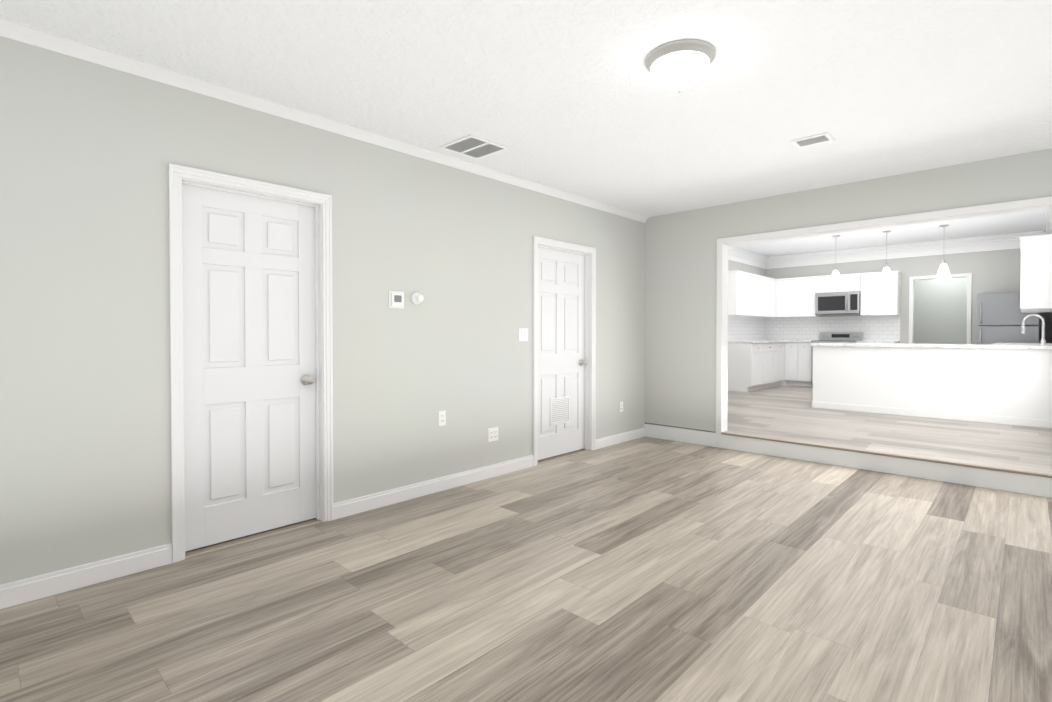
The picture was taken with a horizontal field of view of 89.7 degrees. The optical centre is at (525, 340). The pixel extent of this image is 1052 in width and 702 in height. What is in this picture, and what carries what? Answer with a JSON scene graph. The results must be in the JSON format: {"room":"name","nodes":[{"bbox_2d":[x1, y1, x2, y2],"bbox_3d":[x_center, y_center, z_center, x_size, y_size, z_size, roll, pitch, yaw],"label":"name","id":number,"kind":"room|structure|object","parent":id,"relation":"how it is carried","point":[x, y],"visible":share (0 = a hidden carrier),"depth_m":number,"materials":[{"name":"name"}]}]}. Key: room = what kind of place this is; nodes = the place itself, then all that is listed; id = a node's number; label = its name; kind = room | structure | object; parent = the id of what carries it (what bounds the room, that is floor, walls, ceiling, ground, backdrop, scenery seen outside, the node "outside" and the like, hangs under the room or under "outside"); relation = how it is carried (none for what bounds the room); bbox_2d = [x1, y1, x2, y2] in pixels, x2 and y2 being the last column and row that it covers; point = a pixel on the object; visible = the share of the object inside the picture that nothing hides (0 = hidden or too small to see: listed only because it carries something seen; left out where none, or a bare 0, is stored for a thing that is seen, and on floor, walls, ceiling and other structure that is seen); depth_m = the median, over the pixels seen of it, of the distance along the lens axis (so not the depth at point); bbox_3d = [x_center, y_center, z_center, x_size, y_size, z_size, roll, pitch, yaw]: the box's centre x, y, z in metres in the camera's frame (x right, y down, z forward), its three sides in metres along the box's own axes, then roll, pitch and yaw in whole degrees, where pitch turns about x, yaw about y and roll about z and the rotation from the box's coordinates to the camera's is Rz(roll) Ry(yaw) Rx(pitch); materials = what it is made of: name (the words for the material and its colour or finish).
{"room":"empty living room","nodes":[
{"label":"empty living room","id":0,"kind":"room"},
{"bbox_2d":[0,36,644,584],"bbox_3d":[-1.788,-0.118,2.978,0.130,2.580,9.150,1,1,43],"label":"wall","id":1,"kind":"structure","parent":0,"point":[88,152],"depth_m":2.83,"materials":[{"name":"paint"}]},
{"bbox_2d":[0,543,171,608],"bbox_3d":[-3.377,1.144,1.212,0.014,0.105,4.375,1,1,43],"label":"baseboard","id":2,"kind":"structure","parent":1,"relation":"attached to","point":[14,593],"depth_m":2.53,"materials":[{"name":"white wood"}]},
{"bbox_2d":[182,184,315,551],"bbox_3d":[-1.613,0.144,3.156,0.105,2.028,0.763,1,1,43],"label":"door","id":3,"kind":"structure","parent":1,"relation":"in","point":[249,362],"depth_m":3.14,"materials":[{"name":"white wood"}]},
{"bbox_2d":[168,163,332,562],"bbox_3d":[-1.612,0.117,3.154,0.149,2.105,0.893,1,1,43],"label":"door frame","id":4,"kind":"structure","parent":1,"relation":"attached to","point":[180,175],"depth_m":3.10,"materials":[{"name":"white wood"}]},
{"bbox_2d":[0,18,648,222],"bbox_3d":[-1.724,-1.376,2.901,0.046,0.062,9.150,1,1,43],"label":"crown molding","id":5,"kind":"structure","parent":1,"relation":"attached to","point":[16,31],"depth_m":3.05,"materials":[{"name":"white wood"}]},
{"bbox_2d":[389,291,403,308],"bbox_3d":[-0.921,-0.295,3.780,0.023,0.124,0.124,1,1,43],"label":"thermostat","id":6,"kind":"object","parent":1,"relation":"attached to","point":[396,299],"visible":1,"depth_m":3.77,"materials":[{"name":"white plastic"}]},
{"bbox_2d":[411,292,423,304],"bbox_3d":[-0.788,-0.314,3.888,0.068,0.092,0.092,1,1,43],"label":"round sensor","id":7,"kind":"object","parent":1,"relation":"attached to","point":[417,298],"visible":1,"depth_m":3.88,"materials":[{"name":"white plastic"}]},
{"bbox_2d":[333,455,533,519],"bbox_3d":[-0.596,1.105,4.149,0.014,0.105,1.930,1,1,43],"label":"baseboard","id":8,"kind":"structure","parent":1,"relation":"attached to","point":[346,508],"depth_m":3.97,"materials":[{"name":"white wood"}]},
{"bbox_2d":[438,410,445,425],"bbox_3d":[-0.648,0.597,4.091,0.009,0.115,0.070,1,1,43],"label":"electrical outlet","id":9,"kind":"object","parent":1,"relation":"attached to","point":[441,418],"visible":1,"depth_m":4.08,"materials":[{"name":"white plastic"}]},
{"bbox_2d":[488,427,497,441],"bbox_3d":[-0.276,0.792,4.486,0.009,0.115,0.116,1,1,43],"label":"electrical outlet","id":10,"kind":"object","parent":1,"relation":"attached to","point":[492,434],"visible":1,"depth_m":4.48,"materials":[{"name":"white plastic"}]},
{"bbox_2d":[519,328,527,340],"bbox_3d":[-0.018,-0.056,4.742,0.016,0.115,0.116,1,1,43],"label":"light switch","id":11,"kind":"object","parent":1,"relation":"attached to","point":[523,334],"visible":1,"depth_m":4.74,"materials":[{"name":"white plastic"}]},
{"bbox_2d":[538,247,586,459],"bbox_3d":[0.348,0.116,5.227,0.105,2.028,0.822,1,1,43],"label":"door","id":12,"kind":"structure","parent":1,"relation":"in","point":[562,362],"depth_m":5.25,"materials":[{"name":"white wood"}]},
{"bbox_2d":[533,236,595,465],"bbox_3d":[0.349,0.090,5.225,0.149,2.105,0.952,1,1,43],"label":"door frame","id":13,"kind":"structure","parent":1,"relation":"attached to","point":[589,253],"depth_m":5.49,"materials":[{"name":"white wood"}]},
{"bbox_2d":[596,428,643,448],"bbox_3d":[1.055,1.058,5.893,0.014,0.150,0.970,1,1,43],"label":"baseboard","id":14,"kind":"structure","parent":1,"relation":"attached to","point":[603,442],"depth_m":5.86,"materials":[{"name":"white wood"}]},
{"bbox_2d":[619,401,622,411],"bbox_3d":[1.064,0.733,5.901,0.009,0.115,0.070,1,1,43],"label":"electrical outlet","id":15,"kind":"object","parent":1,"relation":"attached to","point":[620,406],"visible":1,"depth_m":5.89,"materials":[{"name":"white plastic"}]},
{"bbox_2d":[0,437,1051,701],"bbox_3d":[-0.227,1.242,1.518,6.230,0.100,9.150,1,1,43],"label":"floor","id":16,"kind":"structure","parent":0,"point":[646,569],"depth_m":2.40,"materials":[{"name":"brown wood"}]},
{"bbox_2d":[0,0,1051,216],"bbox_3d":[-0.227,-1.438,1.482,6.230,0.100,9.150,1,1,43],"label":"ceiling","id":17,"kind":"structure","parent":0,"point":[571,96],"depth_m":2.81,"materials":[{"name":"white paint"}]},
{"bbox_2d":[439,134,508,159],"bbox_3d":[-0.379,-1.415,3.878,0.355,0.008,0.370,1,1,43],"label":"ceiling vent","id":18,"kind":"object","parent":17,"relation":"in","point":[473,146],"visible":1,"depth_m":3.87,"materials":[{"name":"white plastic"}]},
{"bbox_2d":[645,39,715,92],"bbox_3d":[0.761,-1.317,2.622,0.336,0.172,0.336,1,1,43],"label":"flush-mount ceiling light","id":19,"kind":"object","parent":17,"relation":"attached to","point":[679,65],"visible":1,"depth_m":2.53,"materials":[{"name":"white glass"}]},
{"bbox_2d":[790,132,834,148],"bbox_3d":[2.021,-1.413,3.734,0.240,0.008,0.190,1,1,43],"label":"ceiling vent","id":20,"kind":"object","parent":17,"relation":"in","point":[821,138],"visible":1,"depth_m":3.72,"materials":[{"name":"white plastic"}]},
{"bbox_2d":[728,260,767,275],"bbox_3d":[3.044,-0.438,9.388,0.130,2.720,6.550,1,1,43],"label":"wall","id":21,"kind":"structure","parent":0,"point":[732,265],"depth_m":10.79,"materials":[{"name":"paint"}]},
{"bbox_2d":[728,270,751,316],"bbox_3d":[3.982,-0.889,10.034,0.330,0.806,0.747,1,1,43],"label":"upper cabinet","id":22,"kind":"object","parent":21,"relation":"attached to","point":[739,282],"depth_m":9.77,"materials":[{"name":"white wood"}]},
{"bbox_2d":[728,316,765,340],"bbox_3d":[4.429,-0.254,10.751,0.007,0.485,2.390,1,1,43],"label":"backsplash","id":23,"kind":"structure","parent":21,"relation":"attached to","point":[740,328],"depth_m":10.84,"materials":[{"name":"white tile"}]},
{"bbox_2d":[752,274,763,317],"bbox_3d":[4.437,-0.896,10.513,0.330,0.806,0.804,1,1,43],"label":"upper cabinet","id":24,"kind":"object","parent":21,"relation":"attached to","point":[753,295],"depth_m":10.42,"materials":[{"name":"white wood"}]},
{"bbox_2d":[764,276,779,317],"bbox_3d":[4.914,-0.902,10.975,0.388,0.806,0.753,1,1,43],"label":"upper cabinet","id":25,"kind":"object","parent":21,"relation":"attached to","point":[771,285],"depth_m":10.98,"materials":[{"name":"white wood"}]},
{"bbox_2d":[728,208,1051,343],"bbox_3d":[4.715,-0.417,7.807,4.470,2.720,6.550,1,1,43],"label":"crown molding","id":26,"kind":"structure","parent":21,"relation":"attached to","point":[958,245],"depth_m":9.81,"materials":[{"name":"white wood"}]},
{"bbox_2d":[644,385,1051,473],"bbox_3d":[5.696,1.076,7.773,6.230,0.265,8.080,1,1,43],"label":"floor","id":27,"kind":"structure","parent":0,"point":[786,412],"depth_m":5.68,"materials":[{"name":"brown wood"}]},
{"bbox_2d":[728,344,763,391],"bbox_3d":[4.050,0.477,9.927,0.600,0.876,0.657,1,1,43],"label":"base cabinet","id":28,"kind":"object","parent":27,"relation":"on","point":[753,365],"depth_m":9.65,"materials":[{"name":"white wood"}]},
{"bbox_2d":[728,340,775,343],"bbox_3d":[4.661,0.011,10.539,0.637,0.040,2.397,1,1,43],"label":"countertop","id":29,"kind":"structure","parent":28,"relation":"on","point":[743,341],"depth_m":9.74,"materials":[{"name":"white stone"}]},
{"bbox_2d":[764,344,775,387],"bbox_3d":[4.441,0.472,10.340,0.600,0.876,0.715,1,1,43],"label":"base cabinet","id":30,"kind":"object","parent":27,"relation":"on","point":[769,349],"depth_m":10.19,"materials":[{"name":"white wood"}]},
{"bbox_2d":[776,340,787,385],"bbox_3d":[4.857,0.466,10.737,0.658,0.876,0.664,1,1,43],"label":"base cabinet","id":31,"kind":"object","parent":27,"relation":"on","point":[781,345],"depth_m":10.69,"materials":[{"name":"white wood"}]},
{"bbox_2d":[788,340,799,385],"bbox_3d":[5.571,0.464,10.881,0.311,0.876,0.658,1,1,43],"label":"base cabinet","id":32,"kind":"object","parent":27,"relation":"on","point":[793,345],"depth_m":10.68,"materials":[{"name":"white wood"}]},
{"bbox_2d":[800,340,811,343],"bbox_3d":[5.652,0.007,10.818,0.492,0.040,0.630,1,1,43],"label":"countertop","id":33,"kind":"structure","parent":32,"relation":"on","point":[801,341],"depth_m":10.53,"materials":[{"name":"white stone"}]},
{"bbox_2d":[800,340,816,386],"bbox_3d":[5.730,0.466,10.771,0.304,0.876,0.600,1,1,43],"label":"base cabinet","id":34,"kind":"object","parent":27,"relation":"on","point":[805,349],"depth_m":10.53,"materials":[{"name":"white wood"}]},
{"bbox_2d":[811,332,862,382],"bbox_3d":[6.079,0.366,10.357,0.756,1.085,0.706,1,1,43],"label":"range","id":35,"kind":"object","parent":27,"relation":"on","point":[839,337],"visible":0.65,"depth_m":10.44,"materials":[{"name":"silver metal"}]},
{"bbox_2d":[856,341,899,342],"bbox_3d":[6.601,0.457,9.926,0.586,0.915,0.630,1,1,43],"label":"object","id":36,"kind":"object","parent":27,"relation":"on","point":[877,341],"visible":0.12,"depth_m":9.69,"materials":[{"name":"white"}]},
{"bbox_2d":[810,343,1051,427],"bbox_3d":[5.189,0.497,6.909,2.522,0.915,0.740,1,1,43],"label":"kitchen island","id":37,"kind":"object","parent":27,"relation":"on","point":[1006,384],"depth_m":6.54,"materials":[{"name":"white wood"}]},
{"bbox_2d":[1021,314,1045,344],"bbox_3d":[6.026,-0.135,6.279,0.219,0.366,0.108,1,1,43],"label":"gooseneck faucet","id":38,"kind":"object","parent":37,"relation":"on","point":[1023,331],"visible":1,"depth_m":6.21,"materials":[{"name":"silver metal"}]},
{"bbox_2d":[977,292,1039,343],"bbox_3d":[7.832,0.082,8.605,0.730,1.700,0.814,1,1,43],"label":"refrigerator","id":39,"kind":"object","parent":27,"relation":"on","point":[1000,317],"visible":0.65,"depth_m":8.38,"materials":[{"name":"silver metal"}]},
{"bbox_2d":[993,343,1051,344],"bbox_3d":[6.760,0.494,7.191,0.630,0.915,1.790,1,1,43],"label":"base cabinet","id":40,"kind":"object","parent":27,"relation":"on","point":[1023,343],"depth_m":7.31,"materials":[{"name":"white"}]},
{"bbox_2d":[645,148,1051,431],"bbox_3d":[2.963,-0.378,4.867,6.230,2.720,0.130,1,1,43],"label":"wall","id":41,"kind":"structure","parent":0,"point":[680,307],"depth_m":5.69,"materials":[{"name":"paint"}]},
{"bbox_2d":[644,424,1051,497],"bbox_3d":[3.295,1.068,4.487,5.200,0.168,0.054,1,1,43],"label":"baseboard","id":42,"kind":"structure","parent":41,"relation":"attached to","point":[1004,479],"depth_m":4.66,"materials":[{"name":"white wood"}]},
{"bbox_2d":[716,196,1051,433],"bbox_3d":[3.078,-0.039,4.763,2.735,2.075,0.164,1,1,43],"label":"door frame","id":43,"kind":"structure","parent":41,"relation":"attached to","point":[723,244],"depth_m":5.18,"materials":[{"name":"white wood"}]},
{"bbox_2d":[731,209,1046,256],"bbox_3d":[5.696,-1.826,7.734,6.230,0.100,8.080,1,1,43],"label":"ceiling","id":44,"kind":"structure","parent":0,"point":[1016,222],"depth_m":8.90,"materials":[{"name":"white paint"}]},
{"bbox_2d":[829,235,841,283],"bbox_3d":[5.289,-1.388,9.034,0.196,0.810,0.196,1,1,43],"label":"pendant light","id":45,"kind":"object","parent":44,"relation":"hanging from","point":[835,278],"visible":1,"depth_m":9.00,"materials":[{"name":"white glass"}]},
{"bbox_2d":[879,230,893,281],"bbox_3d":[5.873,-1.383,8.619,0.196,0.810,0.196,1,1,43],"label":"pendant light","id":46,"kind":"object","parent":44,"relation":"hanging from","point":[886,275],"visible":1,"depth_m":8.59,"materials":[{"name":"white glass"}]},
{"bbox_2d":[936,225,951,278],"bbox_3d":[6.438,-1.377,8.153,0.196,0.810,0.196,1,1,43],"label":"pendant light","id":47,"kind":"object","parent":44,"relation":"hanging from","point":[943,271],"visible":1,"depth_m":8.12,"materials":[{"name":"white glass"}]},
{"bbox_2d":[764,248,1051,343],"bbox_3d":[6.925,-0.448,10.135,4.440,2.720,0.130,1,1,43],"label":"wall","id":48,"kind":"structure","parent":0,"point":[940,311],"depth_m":10.20,"materials":[{"name":"paint"}]},
{"bbox_2d":[780,278,791,317],"bbox_3d":[5.471,-0.904,11.145,0.320,0.806,0.388,1,1,43],"label":"upper cabinet","id":49,"kind":"object","parent":48,"relation":"attached to","point":[785,283],"depth_m":11.01,"materials":[{"name":"white wood"}]},
{"bbox_2d":[792,278,803,316],"bbox_3d":[5.657,-0.902,11.009,0.370,0.806,0.330,1,1,43],"label":"upper cabinet","id":50,"kind":"object","parent":48,"relation":"attached to","point":[797,283],"depth_m":10.86,"materials":[{"name":"white wood"}]},
{"bbox_2d":[804,276,819,316],"bbox_3d":[5.821,-0.900,10.854,0.312,0.806,0.330,1,1,43],"label":"upper cabinet","id":51,"kind":"object","parent":48,"relation":"attached to","point":[810,282],"depth_m":10.71,"materials":[{"name":"white wood"}]},
{"bbox_2d":[816,275,839,292],"bbox_3d":[6.096,-1.127,10.591,0.438,0.346,0.330,1,1,43],"label":"upper cabinet","id":52,"kind":"object","parent":48,"relation":"attached to","point":[822,282],"depth_m":10.51,"materials":[{"name":"white wood"}]},
{"bbox_2d":[766,315,899,340],"bbox_3d":[6.140,-0.254,10.785,2.449,0.485,0.007,1,1,43],"label":"backsplash","id":53,"kind":"structure","parent":48,"relation":"attached to","point":[871,328],"depth_m":10.70,"materials":[{"name":"white tile"}]},
{"bbox_2d":[840,274,859,291],"bbox_3d":[6.330,-1.124,10.369,0.438,0.346,0.330,1,1,43],"label":"upper cabinet","id":54,"kind":"object","parent":48,"relation":"attached to","point":[850,282],"depth_m":10.21,"materials":[{"name":"white wood"}]},
{"bbox_2d":[815,291,859,315],"bbox_3d":[6.173,-0.732,10.442,0.756,0.430,0.445,1,1,43],"label":"microwave","id":55,"kind":"object","parent":54,"relation":"attached to","point":[842,303],"visible":0.96,"depth_m":10.30,"materials":[{"name":"silver metal"}]},
{"bbox_2d":[860,271,899,315],"bbox_3d":[6.705,-0.889,10.017,0.587,0.806,0.330,1,1,43],"label":"upper cabinet","id":56,"kind":"object","parent":48,"relation":"attached to","point":[877,298],"depth_m":9.90,"materials":[{"name":"white wood"}]},
{"bbox_2d":[1048,320,1051,342],"bbox_3d":[6.385,-0.396,6.226,0.130,2.720,6.550,1,1,43],"label":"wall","id":57,"kind":"structure","parent":0,"point":[1049,321],"depth_m":8.57,"materials":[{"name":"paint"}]},
{"bbox_2d":[1020,234,1051,309],"bbox_3d":[6.466,-0.844,6.659,0.350,0.886,0.658,1,1,43],"label":"upper cabinet","id":58,"kind":"object","parent":57,"relation":"attached to","point":[1036,277],"depth_m":6.45,"materials":[{"name":"white wood"}]},
{"bbox_2d":[1021,310,1051,312],"bbox_3d":[6.858,-0.850,7.074,0.350,0.886,0.716,1,1,43],"label":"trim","id":59,"kind":"structure","parent":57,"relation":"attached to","point":[1022,311],"depth_m":7.38,"materials":[{"name":"white wood"}]}
]}

